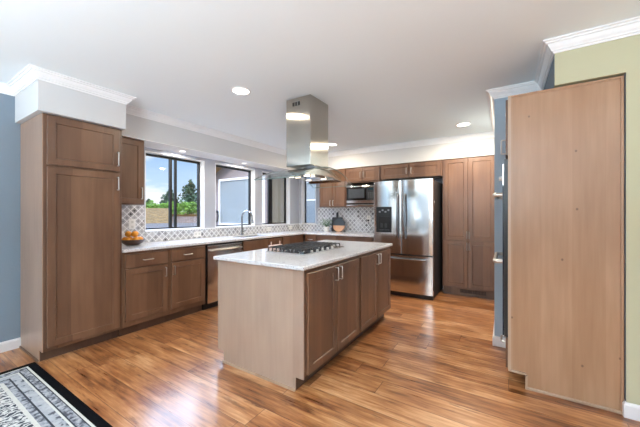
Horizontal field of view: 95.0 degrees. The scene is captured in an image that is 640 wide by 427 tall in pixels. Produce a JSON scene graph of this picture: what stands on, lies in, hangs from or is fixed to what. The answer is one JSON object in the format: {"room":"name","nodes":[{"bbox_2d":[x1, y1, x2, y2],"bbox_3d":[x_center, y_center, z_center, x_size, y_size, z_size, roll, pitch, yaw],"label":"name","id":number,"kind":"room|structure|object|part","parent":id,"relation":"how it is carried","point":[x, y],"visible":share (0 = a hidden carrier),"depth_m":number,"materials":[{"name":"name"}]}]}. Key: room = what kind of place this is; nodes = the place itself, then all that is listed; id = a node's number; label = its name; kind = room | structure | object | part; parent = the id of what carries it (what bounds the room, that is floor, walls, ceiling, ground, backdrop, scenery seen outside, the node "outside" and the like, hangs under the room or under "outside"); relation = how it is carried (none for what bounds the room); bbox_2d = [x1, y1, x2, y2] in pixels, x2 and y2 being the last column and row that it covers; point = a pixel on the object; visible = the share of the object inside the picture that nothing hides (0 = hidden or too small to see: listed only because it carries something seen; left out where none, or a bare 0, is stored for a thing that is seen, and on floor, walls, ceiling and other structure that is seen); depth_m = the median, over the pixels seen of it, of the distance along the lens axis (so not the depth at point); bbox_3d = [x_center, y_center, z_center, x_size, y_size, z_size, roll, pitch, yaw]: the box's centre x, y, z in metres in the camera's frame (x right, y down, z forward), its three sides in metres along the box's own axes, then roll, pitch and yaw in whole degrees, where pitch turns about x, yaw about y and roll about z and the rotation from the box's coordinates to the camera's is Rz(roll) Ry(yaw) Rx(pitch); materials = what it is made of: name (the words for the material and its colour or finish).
{"room":"kitchen","nodes":[
{"label":"kitchen","id":0,"kind":"room"},
{"bbox_2d":[0,93,298,341],"bbox_3d":[-2.836,0.045,3.059,0.176,2.480,8.940,0,0,32],"label":"wall","id":1,"kind":"structure","parent":0,"point":[10,131],"depth_m":2.79,"materials":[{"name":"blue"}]},
{"bbox_2d":[0,337,20,352],"bbox_3d":[-3.942,1.238,1.130,0.016,0.093,3.998,0,0,32],"label":"baseboard","id":2,"kind":"structure","parent":1,"relation":"attached to","point":[12,344],"depth_m":2.75,"materials":[{"name":"white paint"}]},
{"bbox_2d":[129,219,135,228],"bbox_3d":[-2.339,0.135,3.653,0.008,0.125,0.078,0,0,32],"label":"wall outlet","id":3,"kind":"object","parent":1,"relation":"attached to","point":[132,222],"visible":1,"depth_m":3.65,"materials":[{"name":"white plastic"}]},
{"bbox_2d":[122,137,143,204],"bbox_3d":[-2.293,-0.479,3.391,0.386,0.752,0.358,0,0,32],"label":"upper cabinet","id":4,"kind":"object","parent":1,"relation":"attached to","point":[132,149],"visible":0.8,"depth_m":3.35,"materials":[{"name":"brown wood"}]},
{"bbox_2d":[145,151,204,230],"bbox_3d":[-2.088,-0.295,4.207,0.144,1.040,0.891,0,0,32],"label":"window","id":5,"kind":"structure","parent":1,"relation":"in","point":[200,164],"depth_m":4.26,"materials":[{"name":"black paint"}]},
{"bbox_2d":[194,231,200,236],"bbox_3d":[-1.848,0.310,4.430,0.008,0.078,0.125,0,0,32],"label":"wall outlet","id":6,"kind":"object","parent":1,"relation":"attached to","point":[198,233],"visible":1,"depth_m":4.42,"materials":[{"name":"white plastic"}]},
{"bbox_2d":[122,135,290,170],"bbox_3d":[-1.445,-0.861,4.738,0.382,0.008,3.513,0,0,32],"label":"trim","id":7,"kind":"structure","parent":1,"relation":"attached to","point":[147,143],"depth_m":4.26,"materials":[{"name":"white paint"}]},
{"bbox_2d":[122,205,298,243],"bbox_3d":[-1.512,0.134,4.979,0.010,0.470,3.878,0,0,32],"label":"backsplash","id":8,"kind":"structure","parent":1,"relation":"attached to","point":[136,212],"depth_m":4.12,"materials":[{"name":"tile"}]},
{"bbox_2d":[144,223,317,231],"bbox_3d":[-1.159,0.233,5.067,0.512,0.015,3.356,0,0,32],"label":"sill","id":9,"kind":"structure","parent":1,"relation":"attached to","point":[298,223],"depth_m":4.66,"materials":[{"name":"white paint"}]},
{"bbox_2d":[215,163,254,226],"bbox_3d":[-1.507,-0.295,5.127,0.144,1.040,0.887,0,0,32],"label":"window","id":10,"kind":"structure","parent":1,"relation":"in","point":[251,172],"depth_m":5.46,"materials":[{"name":"white paint"}]},
{"bbox_2d":[262,171,289,224],"bbox_3d":[-0.940,-0.295,6.023,0.144,1.040,0.867,0,0,32],"label":"window","id":11,"kind":"structure","parent":1,"relation":"in","point":[278,190],"depth_m":6.21,"materials":[{"name":"white paint"}]},
{"bbox_2d":[0,0,639,151],"bbox_3d":[0.410,-1.295,1.042,7.820,0.200,9.000,0,0,32],"label":"ceiling","id":12,"kind":"structure","parent":0,"point":[386,72],"depth_m":2.18,"materials":[{"name":"white paint"}]},
{"bbox_2d":[122,114,293,169],"bbox_3d":[-1.446,-1.030,4.739,0.379,0.330,3.515,0,0,32],"label":"soffit","id":13,"kind":"structure","parent":12,"relation":"attached to","point":[137,127],"depth_m":3.99,"materials":[{"name":"grey paint"}]},
{"bbox_2d":[231,87,250,94],"bbox_3d":[-0.770,-1.190,2.853,0.184,0.008,0.184,0,0,32],"label":"recessed light","id":14,"kind":"object","parent":12,"relation":"in","point":[237,90],"visible":1,"depth_m":2.84,"materials":[{"name":"white paint"}]},
{"bbox_2d":[254,94,352,187],"bbox_3d":[-0.130,-0.759,3.158,0.555,0.872,1.050,0,0,32],"label":"range hood","id":15,"kind":"object","parent":12,"relation":"hanging from","point":[306,116],"visible":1,"depth_m":3.02,"materials":[{"name":"silver metal"}]},
{"bbox_2d":[271,168,340,183],"bbox_3d":[-0.126,-0.411,3.155,0.415,0.105,0.720,0,0,32],"label":"hood","id":16,"kind":"object","parent":15,"relation":"attached to","point":[318,175],"depth_m":3.03,"materials":[{"name":"silver metal"}]},
{"bbox_2d":[327,138,493,169],"bbox_3d":[1.055,-1.028,5.444,3.854,0.333,0.350,0,0,32],"label":"soffit","id":17,"kind":"structure","parent":12,"relation":"attached to","point":[479,147],"depth_m":4.88,"materials":[{"name":"grey paint"}]},
{"bbox_2d":[456,122,470,126],"bbox_3d":[1.918,-1.190,3.922,0.184,0.008,0.184,0,0,32],"label":"recessed light","id":18,"kind":"object","parent":12,"relation":"in","point":[462,124],"visible":1,"depth_m":3.92,"materials":[{"name":"white paint"}]},
{"bbox_2d":[0,289,639,426],"bbox_3d":[0.410,1.385,1.042,7.820,0.200,9.000,0,0,32],"label":"floor","id":19,"kind":"structure","parent":0,"point":[424,363],"depth_m":2.24,"materials":[{"name":"brown wood"}]},
{"bbox_2d":[0,362,112,426],"bbox_3d":[-1.877,1.280,1.213,2.380,0.009,1.600,0,0,32],"label":"area rug","id":20,"kind":"object","parent":19,"relation":"on","point":[30,396],"visible":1,"depth_m":1.96,"materials":[{"name":"grey fabric"}]},
{"bbox_2d":[19,113,121,361],"bbox_3d":[-2.438,0.214,2.896,0.667,2.142,0.624,0,0,32],"label":"tall cabinet","id":21,"kind":"object","parent":19,"relation":"on","point":[71,170],"visible":1,"depth_m":2.69,"materials":[{"name":"brown wood"}]},
{"bbox_3d":[-2.619,0.214,2.658,0.612,2.142,0.006,0,0,32],"label":"panel","id":22,"kind":"part","parent":21,"relation":"part of","materials":[{"name":"brown wood"}]},
{"bbox_2d":[15,80,125,129],"bbox_3d":[-2.443,-1.028,2.894,0.664,0.333,0.668,0,0,32],"label":"soffit","id":23,"kind":"structure","parent":21,"relation":"on","point":[41,96],"depth_m":2.65,"materials":[{"name":"grey paint"}]},
{"bbox_3d":[-2.189,0.376,2.746,0.019,1.555,0.557,0,0,32],"label":"door","id":24,"kind":"part","parent":21,"relation":"part of","materials":[{"name":"brown wood"}]},
{"bbox_3d":[-2.189,-0.633,2.746,0.019,0.420,0.557,0,0,32],"label":"door","id":25,"kind":"part","parent":21,"relation":"part of","materials":[{"name":"brown wood"}]},
{"bbox_2d":[118,248,168,336],"bbox_3d":[-2.137,0.844,3.374,0.665,0.882,0.495,0,0,32],"label":"base cabinet","id":26,"kind":"object","parent":19,"relation":"on","point":[145,274],"visible":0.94,"depth_m":3.19,"materials":[{"name":"brown wood"}]},
{"bbox_3d":[-1.893,0.499,3.218,0.019,0.140,0.445,0,0,32],"label":"drawer","id":27,"kind":"part","parent":26,"relation":"part of","materials":[{"name":"brown wood"}]},
{"bbox_3d":[-1.893,0.854,3.218,0.019,0.543,0.445,0,0,32],"label":"door","id":28,"kind":"part","parent":26,"relation":"part of","materials":[{"name":"brown wood"}]},
{"bbox_2d":[122,230,373,252],"bbox_3d":[-0.636,0.387,4.426,2.082,0.032,3.878,0,0,32],"label":"countertop","id":29,"kind":"structure","parent":26,"relation":"on","point":[144,246],"depth_m":4.35,"materials":[{"name":"stone"}]},
{"bbox_2d":[122,239,144,245],"bbox_3d":[-2.200,0.337,3.444,0.264,0.067,0.264,0,0,32],"label":"fruit bowl","id":30,"kind":"object","parent":29,"relation":"on","point":[125,242],"visible":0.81,"depth_m":3.36,"materials":[{"name":"brown wood"}]},
{"bbox_3d":[-2.138,0.307,3.404,0.072,0.069,0.072,24,7,-10],"label":"orange","id":31,"kind":"object","parent":30,"relation":"in","visible":0},
{"bbox_2d":[131,231,137,236],"bbox_3d":[-2.164,0.240,3.420,0.070,0.069,0.071,0,0,9],"label":"orange","id":32,"kind":"object","parent":31,"relation":"on","point":[134,233],"visible":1,"depth_m":3.40,"materials":[{"name":"orange food"}]},
{"label":"orange","id":33,"kind":"object","parent":30,"relation":"in","visible":0},
{"bbox_2d":[125,231,130,236],"bbox_3d":[-2.238,0.240,3.423,0.071,0.069,0.070,0,0,-16],"label":"orange","id":34,"kind":"object","parent":33,"relation":"on","point":[128,233],"visible":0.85,"depth_m":3.40,"materials":[{"name":"orange food"}]},
{"bbox_2d":[241,210,253,234],"bbox_3d":[-1.218,0.157,4.997,0.306,0.426,0.122,0,0,32],"label":"faucet","id":35,"kind":"object","parent":29,"relation":"on","point":[252,220],"visible":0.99,"depth_m":5.02,"materials":[{"name":"silver metal"}]},
{"bbox_2d":[241,236,269,248],"bbox_3d":[-1.161,0.483,4.910,0.388,0.156,0.698,0,0,32],"label":"sink","id":36,"kind":"object","parent":29,"relation":"in","point":[250,236],"visible":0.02,"depth_m":4.75,"materials":[{"name":"silver metal"}]},
{"bbox_2d":[320,219,331,231],"bbox_3d":[0.131,0.235,6.021,0.261,0.271,0.272,0,0,32],"label":"potted plant","id":37,"kind":"object","parent":29,"relation":"on","point":[326,229],"visible":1,"depth_m":6.00,"materials":[{"name":"green plant"}]},
{"bbox_2d":[331,212,342,231],"bbox_3d":[0.352,0.172,6.040,0.240,0.398,0.063,0,0,32],"label":"cutting board","id":38,"kind":"object","parent":29,"relation":"on","point":[336,217],"visible":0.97,"depth_m":6.06,"materials":[{"name":"black wood"}]},
{"bbox_2d":[333,218,344,231],"bbox_3d":[0.384,0.235,5.931,0.270,0.269,0.057,0,0,32],"label":"cutting board","id":39,"kind":"object","parent":29,"relation":"on","point":[339,224],"visible":1,"depth_m":5.92,"materials":[{"name":"wood"}]},
{"bbox_2d":[165,244,204,321],"bbox_3d":[-1.872,0.844,3.793,0.665,0.882,0.493,0,0,32],"label":"base cabinet","id":40,"kind":"object","parent":19,"relation":"on","point":[187,263],"visible":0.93,"depth_m":3.61,"materials":[{"name":"brown wood"}]},
{"bbox_3d":[-1.628,0.499,3.638,0.019,0.140,0.452,0,0,32],"label":"drawer","id":41,"kind":"part","parent":40,"relation":"part of","materials":[{"name":"brown wood"}]},
{"bbox_3d":[-1.628,0.854,3.638,0.019,0.543,0.452,0,0,32],"label":"door","id":42,"kind":"part","parent":40,"relation":"part of","materials":[{"name":"brown wood"}]},
{"bbox_2d":[202,241,242,309],"bbox_3d":[-1.549,0.846,4.250,0.659,0.878,0.606,0,0,32],"label":"dishwasher","id":43,"kind":"object","parent":19,"relation":"on","point":[211,250],"visible":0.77,"depth_m":3.93,"materials":[{"name":"silver metal"}]},
{"bbox_3d":[-1.574,1.243,4.266,0.440,0.084,0.606,0,0,32],"label":"toe panel","id":44,"kind":"part","parent":43,"relation":"part of","materials":[{"name":"black plastic"}]},
{"bbox_3d":[-1.293,0.490,4.090,0.054,0.023,0.538,0,0,32],"label":"handle","id":45,"kind":"part","parent":43,"relation":"part of","materials":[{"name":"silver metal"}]},
{"bbox_2d":[242,237,281,251],"bbox_3d":[-1.161,0.852,4.918,0.665,0.866,0.918,0,0,32],"label":"base cabinet","id":46,"kind":"object","parent":19,"relation":"on","point":[263,243],"visible":0.11,"depth_m":4.67,"materials":[{"name":"brown wood"}]},
{"bbox_3d":[-1.008,0.494,4.619,0.019,0.150,0.535,0,0,32],"label":"drawer","id":47,"kind":"part","parent":46,"relation":"part of","materials":[{"name":"brown wood"}]},
{"bbox_3d":[-0.770,0.494,4.995,0.019,0.150,0.335,0,0,32],"label":"drawer","id":48,"kind":"part","parent":46,"relation":"part of","materials":[{"name":"brown wood"}]},
{"bbox_2d":[272,234,302,244],"bbox_3d":[-0.752,0.844,5.596,0.632,0.882,0.660,0,0,32],"label":"base cabinet","id":49,"kind":"object","parent":19,"relation":"on","point":[294,238],"visible":0.18,"depth_m":5.37,"materials":[{"name":"brown wood"}]},
{"bbox_3d":[-0.570,0.494,5.311,0.019,0.150,0.345,0,0,32],"label":"drawer","id":50,"kind":"part","parent":49,"relation":"part of","materials":[{"name":"brown wood"}]},
{"bbox_2d":[218,256,358,391],"bbox_3d":[-0.241,0.844,2.696,0.972,0.882,0.932,0,0,32],"label":"base cabinet","id":51,"kind":"object","parent":19,"relation":"on","point":[281,327],"visible":0.92,"depth_m":2.31,"materials":[{"name":"brown wood"}]},
{"bbox_3d":[-0.502,0.844,2.331,0.920,0.882,0.012,0,0,32],"label":"panel","id":52,"kind":"part","parent":51,"relation":"part of","materials":[{"name":"beige wood"}]},
{"bbox_2d":[213,240,391,270],"bbox_3d":[-0.015,0.387,3.102,0.970,0.032,1.907,0,0,32],"label":"countertop","id":53,"kind":"structure","parent":51,"relation":"on","point":[260,257],"depth_m":2.53,"materials":[{"name":"stone"}]},
{"bbox_2d":[268,241,281,249],"bbox_3d":[-0.468,0.332,3.088,0.070,0.078,0.170,0,0,32],"label":"stand","id":54,"kind":"object","parent":53,"relation":"on","point":[279,241],"visible":0.48,"depth_m":3.03,"materials":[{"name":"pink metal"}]},
{"bbox_2d":[266,241,343,254],"bbox_3d":[-0.128,0.346,3.026,0.450,0.050,0.760,0,0,32],"label":"gas cooktop","id":55,"kind":"object","parent":53,"relation":"in","point":[307,247],"visible":1,"depth_m":2.88,"materials":[{"name":"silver metal"}]},
{"bbox_3d":[0.025,0.798,2.286,0.019,0.730,0.424,0,0,32],"label":"door","id":56,"kind":"part","parent":51,"relation":"part of","materials":[{"name":"brown wood"}]},
{"bbox_3d":[0.256,0.798,2.651,0.019,0.730,0.424,0,0,32],"label":"door","id":57,"kind":"part","parent":51,"relation":"part of","materials":[{"name":"brown wood"}]},
{"bbox_2d":[305,234,316,240],"bbox_3d":[-0.016,0.844,5.903,0.275,0.882,0.708,0,0,32],"label":"base cabinet","id":58,"kind":"object","parent":19,"relation":"on","point":[308,237],"visible":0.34,"depth_m":5.62,"materials":[{"name":"brown wood"}]},
{"bbox_2d":[317,235,337,240],"bbox_3d":[0.295,0.844,5.706,0.456,0.882,0.708,0,0,32],"label":"base cabinet","id":59,"kind":"object","parent":19,"relation":"on","point":[319,237],"visible":0.1,"depth_m":5.44,"materials":[{"name":"brown wood"}]},
{"bbox_2d":[338,236,373,241],"bbox_3d":[0.777,0.844,5.402,0.680,0.882,0.708,0,0,32],"label":"base cabinet","id":60,"kind":"object","parent":19,"relation":"on","point":[342,238],"visible":0.06,"depth_m":5.12,"materials":[{"name":"brown wood"}]},
{"bbox_2d":[351,247,390,342],"bbox_3d":[0.254,0.844,3.478,0.971,0.882,0.915,0,0,32],"label":"base cabinet","id":61,"kind":"object","parent":19,"relation":"on","point":[374,266],"visible":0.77,"depth_m":3.16,"materials":[{"name":"brown wood"}]},
{"bbox_3d":[0.512,0.798,3.057,0.019,0.730,0.428,0,0,32],"label":"door","id":62,"kind":"part","parent":61,"relation":"part of","materials":[{"name":"brown wood"}]},
{"bbox_3d":[0.745,0.798,3.425,0.019,0.730,0.428,0,0,32],"label":"door","id":63,"kind":"part","parent":61,"relation":"part of","materials":[{"name":"brown wood"}]},
{"bbox_2d":[374,178,442,300],"bbox_3d":[1.463,0.383,4.848,0.920,1.796,0.901,0,0,32],"label":"refrigerator","id":64,"kind":"object","parent":19,"relation":"on","point":[408,214],"visible":0.95,"depth_m":4.49,"materials":[{"name":"grey metal"}]},
{"bbox_3d":[1.085,0.054,4.686,0.454,1.138,0.078,0,0,32],"label":"door","id":65,"kind":"part","parent":64,"relation":"part of","materials":[{"name":"silver metal"}]},
{"bbox_3d":[1.196,0.045,4.530,0.037,0.708,0.080,0,0,32],"label":"handle","id":66,"kind":"part","parent":64,"relation":"part of","materials":[{"name":"metal"}]},
{"bbox_3d":[1.283,0.045,4.476,0.037,0.708,0.080,0,0,32],"label":"handle","id":67,"kind":"part","parent":64,"relation":"part of","materials":[{"name":"metal"}]},
{"bbox_3d":[1.230,0.693,4.514,0.770,0.032,0.066,0,0,32],"label":"handle","id":68,"kind":"part","parent":64,"relation":"part of","materials":[{"name":"metal"}]},
{"bbox_3d":[1.282,0.929,4.562,0.920,0.568,0.078,0,0,32],"label":"freezer drawer","id":69,"kind":"part","parent":64,"relation":"part of","materials":[{"name":"silver metal"}]},
{"bbox_3d":[1.476,0.054,4.439,0.460,1.138,0.078,0,0,32],"label":"door","id":70,"kind":"part","parent":64,"relation":"part of","materials":[{"name":"silver metal"}]},
{"bbox_2d":[443,155,493,299],"bbox_3d":[2.353,0.212,4.602,0.756,2.146,0.381,0,0,32],"label":"pantry cabinet","id":71,"kind":"object","parent":19,"relation":"on","point":[468,182],"visible":0.95,"depth_m":4.48,"materials":[{"name":"brown wood"}]},
{"bbox_3d":[2.118,0.781,4.576,0.338,0.717,0.019,0,0,32],"label":"door","id":72,"kind":"part","parent":71,"relation":"part of","materials":[{"name":"brown wood"}]},
{"bbox_3d":[2.118,-0.216,4.576,0.338,1.258,0.019,0,0,32],"label":"door","id":73,"kind":"part","parent":71,"relation":"part of","materials":[{"name":"brown wood"}]},
{"bbox_2d":[460,289,485,295],"bbox_3d":[2.351,1.214,4.516,0.355,0.053,0.012,0,0,32],"label":"vent grille","id":74,"kind":"object","parent":71,"relation":"attached to","point":[470,292],"depth_m":4.52,"materials":[{"name":"brown metal"}]},
{"bbox_3d":[2.419,0.781,4.385,0.355,0.717,0.019,0,0,32],"label":"door","id":75,"kind":"part","parent":71,"relation":"part of","materials":[{"name":"brown wood"}]},
{"bbox_3d":[2.419,-0.216,4.385,0.355,1.258,0.019,0,0,32],"label":"door","id":76,"kind":"part","parent":71,"relation":"part of","materials":[{"name":"brown wood"}]},
{"bbox_2d":[500,76,623,413],"bbox_3d":[1.846,0.202,2.336,0.692,2.164,0.702,0,0,32],"label":"tall cabinet","id":77,"kind":"object","parent":19,"relation":"on","point":[564,153],"visible":0.91,"depth_m":2.02,"materials":[{"name":"brown wood"}]},
{"bbox_2d":[493,159,507,336],"bbox_3d":[1.552,0.263,2.514,0.108,1.355,0.612,0,0,32],"label":"double wall oven","id":78,"kind":"object","parent":77,"relation":"in","point":[504,178],"visible":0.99,"depth_m":2.24,"materials":[{"name":"silver metal"}]},
{"bbox_3d":[1.536,-0.147,2.525,0.067,0.032,0.540,0,0,32],"label":"handle","id":79,"kind":"part","parent":78,"relation":"part of","materials":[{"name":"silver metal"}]},
{"bbox_3d":[1.536,0.375,2.525,0.067,0.032,0.540,0,0,32],"label":"handle","id":80,"kind":"part","parent":78,"relation":"part of","materials":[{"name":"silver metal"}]},
{"bbox_3d":[1.566,-0.297,2.505,0.012,0.165,0.612,0,0,32],"label":"control panel","id":81,"kind":"part","parent":78,"relation":"part of","materials":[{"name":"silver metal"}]},
{"bbox_3d":[1.567,0.064,2.504,0.010,0.542,0.612,0,0,32],"label":"door","id":82,"kind":"part","parent":78,"relation":"part of","materials":[{"name":"black glass"}]},
{"bbox_3d":[1.567,0.639,2.504,0.010,0.588,0.612,0,0,32],"label":"door","id":83,"kind":"part","parent":78,"relation":"part of","materials":[{"name":"black glass"}]},
{"bbox_3d":[1.600,1.062,2.507,0.022,0.223,0.656,0,0,32],"label":"drawer","id":84,"kind":"part","parent":77,"relation":"part of","materials":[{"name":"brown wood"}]},
{"bbox_3d":[1.600,-0.654,2.507,0.022,0.422,0.656,0,0,32],"label":"door","id":85,"kind":"part","parent":77,"relation":"part of","materials":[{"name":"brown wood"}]},
{"bbox_2d":[299,178,442,288],"bbox_3d":[1.202,0.045,5.676,3.854,2.480,0.200,0,0,32],"label":"wall","id":86,"kind":"structure","parent":0,"point":[440,180],"depth_m":6.39,"materials":[{"name":"grey paint"}]},
{"bbox_2d":[301,180,315,223],"bbox_3d":[-0.212,-0.295,6.539,0.387,1.040,0.153,0,0,32],"label":"window","id":87,"kind":"structure","parent":86,"relation":"in","point":[303,183],"depth_m":6.60,"materials":[{"name":"white paint"}]},
{"bbox_3d":[-0.182,-0.295,6.587,0.379,1.040,0.040,0,0,32],"label":"frame","id":88,"kind":"part","parent":87,"relation":"part of","materials":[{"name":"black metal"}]},
{"bbox_2d":[319,169,345,207],"bbox_3d":[0.313,-0.492,5.892,0.592,0.735,0.381,0,0,32],"label":"upper cabinet","id":89,"kind":"object","parent":86,"relation":"attached to","point":[329,197],"visible":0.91,"depth_m":5.72,"materials":[{"name":"brown wood"}]},
{"bbox_3d":[0.115,-0.495,5.842,0.288,0.710,0.019,0,0,32],"label":"door","id":90,"kind":"part","parent":89,"relation":"part of","materials":[{"name":"brown wood"}]},
{"bbox_3d":[0.366,-0.495,5.683,0.262,0.710,0.019,0,0,32],"label":"door","id":91,"kind":"part","parent":89,"relation":"part of","materials":[{"name":"brown wood"}]},
{"bbox_2d":[299,207,373,232],"bbox_3d":[0.415,0.123,6.049,2.103,0.494,0.010,0,0,32],"label":"backsplash","id":92,"kind":"structure","parent":86,"relation":"attached to","point":[355,218],"depth_m":5.94,"materials":[{"name":"tile"}]},
{"bbox_2d":[346,165,382,206],"bbox_3d":[0.863,-0.492,5.543,0.702,0.735,0.379,0,0,32],"label":"upper cabinet","id":93,"kind":"object","parent":86,"relation":"attached to","point":[360,176],"visible":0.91,"depth_m":5.43,"materials":[{"name":"brown wood"}]},
{"bbox_3d":[0.642,-0.720,5.509,0.325,0.242,0.019,0,0,32],"label":"door","id":94,"kind":"part","parent":93,"relation":"part of","materials":[{"name":"brown wood"}]},
{"bbox_2d":[346,185,373,205],"bbox_3d":[0.830,-0.328,5.568,0.572,0.374,0.328,0,0,32],"label":"microwave","id":95,"kind":"object","parent":93,"relation":"in","point":[355,195],"visible":0.75,"depth_m":5.43,"materials":[{"name":"silver metal"}]},
{"bbox_3d":[0.683,-0.370,5.487,0.410,0.242,0.030,0,0,32],"label":"door","id":96,"kind":"part","parent":95,"relation":"part of","materials":[{"name":"black glass"}]},
{"bbox_3d":[0.753,-0.503,5.447,0.572,0.023,0.024,0,0,32],"label":"trim","id":97,"kind":"part","parent":95,"relation":"part of","materials":[{"name":"silver metal"}]},
{"bbox_3d":[0.753,-0.154,5.448,0.572,0.026,0.022,0,0,32],"label":"trim","id":98,"kind":"part","parent":95,"relation":"part of","materials":[{"name":"silver metal"}]},
{"bbox_3d":[0.925,-0.370,5.334,0.160,0.242,0.030,0,0,32],"label":"control panel","id":99,"kind":"part","parent":95,"relation":"part of","materials":[{"name":"black plastic"}]},
{"bbox_3d":[0.925,-0.720,5.330,0.330,0.242,0.019,0,0,32],"label":"door","id":100,"kind":"part","parent":93,"relation":"part of","materials":[{"name":"brown wood"}]},
{"bbox_2d":[381,160,442,180],"bbox_3d":[1.597,-0.730,5.080,1.028,0.261,0.381,0,0,32],"label":"upper cabinet","id":101,"kind":"object","parent":86,"relation":"attached to","point":[425,169],"visible":0.96,"depth_m":4.93,"materials":[{"name":"brown wood"}]},
{"bbox_3d":[1.297,-0.726,5.095,0.470,0.235,0.019,0,0,32],"label":"door","id":102,"kind":"part","parent":101,"relation":"part of","materials":[{"name":"brown wood"}]},
{"bbox_3d":[1.726,-0.726,4.823,0.492,0.235,0.019,0,0,32],"label":"door","id":103,"kind":"part","parent":101,"relation":"part of","materials":[{"name":"brown wood"}]},
{"bbox_2d":[494,97,507,337],"bbox_3d":[3.810,0.045,2.836,3.590,2.480,2.215,0,0,32],"label":"wall","id":104,"kind":"structure","parent":0,"point":[499,104],"depth_m":2.84,"materials":[{"name":"blue paint"}]},
{"bbox_2d":[492,328,505,347],"bbox_3d":[2.182,1.238,3.524,0.134,0.093,1.671,0,0,32],"label":"baseboard","id":105,"kind":"structure","parent":104,"relation":"attached to","point":[496,341],"depth_m":2.83,"materials":[{"name":"white paint"}]},
{"bbox_2d":[544,34,639,404],"bbox_3d":[3.185,0.045,1.492,3.210,2.480,0.725,0,0,32],"label":"wall","id":106,"kind":"structure","parent":0,"point":[619,57],"depth_m":1.85,"materials":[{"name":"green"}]},
{"bbox_2d":[0,16,639,156],"bbox_3d":[0.304,-1.153,0.896,7.444,0.081,8.140,0,0,32],"label":"crown molding","id":107,"kind":"structure","parent":106,"relation":"attached to","point":[629,27],"depth_m":2.69,"materials":[{"name":"white paint"}]},
{"bbox_2d":[622,400,639,420],"bbox_3d":[3.171,1.238,1.151,2.869,0.093,0.166,0,0,32],"label":"baseboard","id":108,"kind":"structure","parent":106,"relation":"attached to","point":[629,410],"depth_m":1.83,"materials":[{"name":"white paint"}]},
{"label":"outside","id":109,"kind":"structure","parent":0,"visible":0},
{"bbox_2d":[172,212,196,215],"bbox_3d":[-51.209,1.535,101.830,154.404,4.500,191.340,0,0,32],"label":"field","id":110,"kind":"structure","parent":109,"point":[185,214],"depth_m":72.42,"materials":[{"name":"green plant"}]},
{"bbox_2d":[159,190,179,202],"bbox_3d":[-46.825,-3.808,91.541,6.697,8.416,6.689,0,0,32],"label":"conifer tree","id":111,"kind":"object","parent":110,"relation":"on","point":[165,196],"visible":0.32,"depth_m":90.76,"materials":[{"name":"green plant"}]},
{"bbox_2d":[146,200,196,213],"bbox_3d":[-36.863,-1.357,74.353,22.651,4.261,6.724,0,0,-26],"label":"shrubbery","id":112,"kind":"object","parent":110,"relation":"on","point":[184,207],"visible":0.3,"depth_m":73.63,"materials":[{"name":"green plant"}]},
{"bbox_2d":[178,179,196,213],"bbox_3d":[-37.202,-4.742,83.966,6.421,10.276,6.145,0,0,32],"label":"conifer tree","id":113,"kind":"object","parent":110,"relation":"on","point":[189,190],"visible":0.73,"depth_m":83.25,"materials":[{"name":"green plant"}]},
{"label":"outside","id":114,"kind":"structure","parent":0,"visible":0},
{"bbox_3d":[-47.190,2.510,41.663,115.700,1.550,100.000,0,0,32],"label":"ground","id":115,"kind":"structure","parent":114,"visible":0},
{"bbox_2d":[216,167,314,224],"bbox_3d":[0.929,-0.845,10.031,8.250,5.160,5.650,0,0,32],"label":"gabled house wing","id":116,"kind":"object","parent":115,"relation":"on","point":[231,185],"visible":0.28,"depth_m":9.36,"materials":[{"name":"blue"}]},
{"bbox_3d":[-2.499,-0.375,9.259,1.920,1.380,0.013,0,0,32],"label":"pane","id":117,"kind":"part","parent":116,"relation":"part of","materials":[{"name":"blue glass"}]},
{"bbox_3d":[0.236,-0.250,7.531,1.450,1.130,0.013,0,0,32],"label":"pane","id":118,"kind":"part","parent":116,"relation":"part of","materials":[{"name":"blue glass"}]},
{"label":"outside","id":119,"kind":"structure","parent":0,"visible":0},
{"bbox_2d":[146,208,167,222],"bbox_3d":[-57.566,1.285,47.153,44.354,5.000,59.232,0,0,32],"label":"bank","id":120,"kind":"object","parent":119,"point":[153,215],"depth_m":58.78,"materials":[{"name":"beige soil"}]},
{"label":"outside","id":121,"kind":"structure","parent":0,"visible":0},
{"bbox_2d":[146,223,196,227],"bbox_3d":[-19.765,2.750,39.303,79.988,2.070,27.995,0,0,-27],"label":"road","id":122,"kind":"structure","parent":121,"point":[151,225],"depth_m":41.90,"materials":[{"name":"grey asphalt"}]},
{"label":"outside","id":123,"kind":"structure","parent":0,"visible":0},
{"bbox_2d":[172,216,196,222],"bbox_3d":[-4.421,2.235,74.998,46.584,3.100,61.119,0,0,32],"label":"verge","id":124,"kind":"structure","parent":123,"point":[180,219],"depth_m":61.84,"materials":[{"name":"beige concrete"}]}
]}

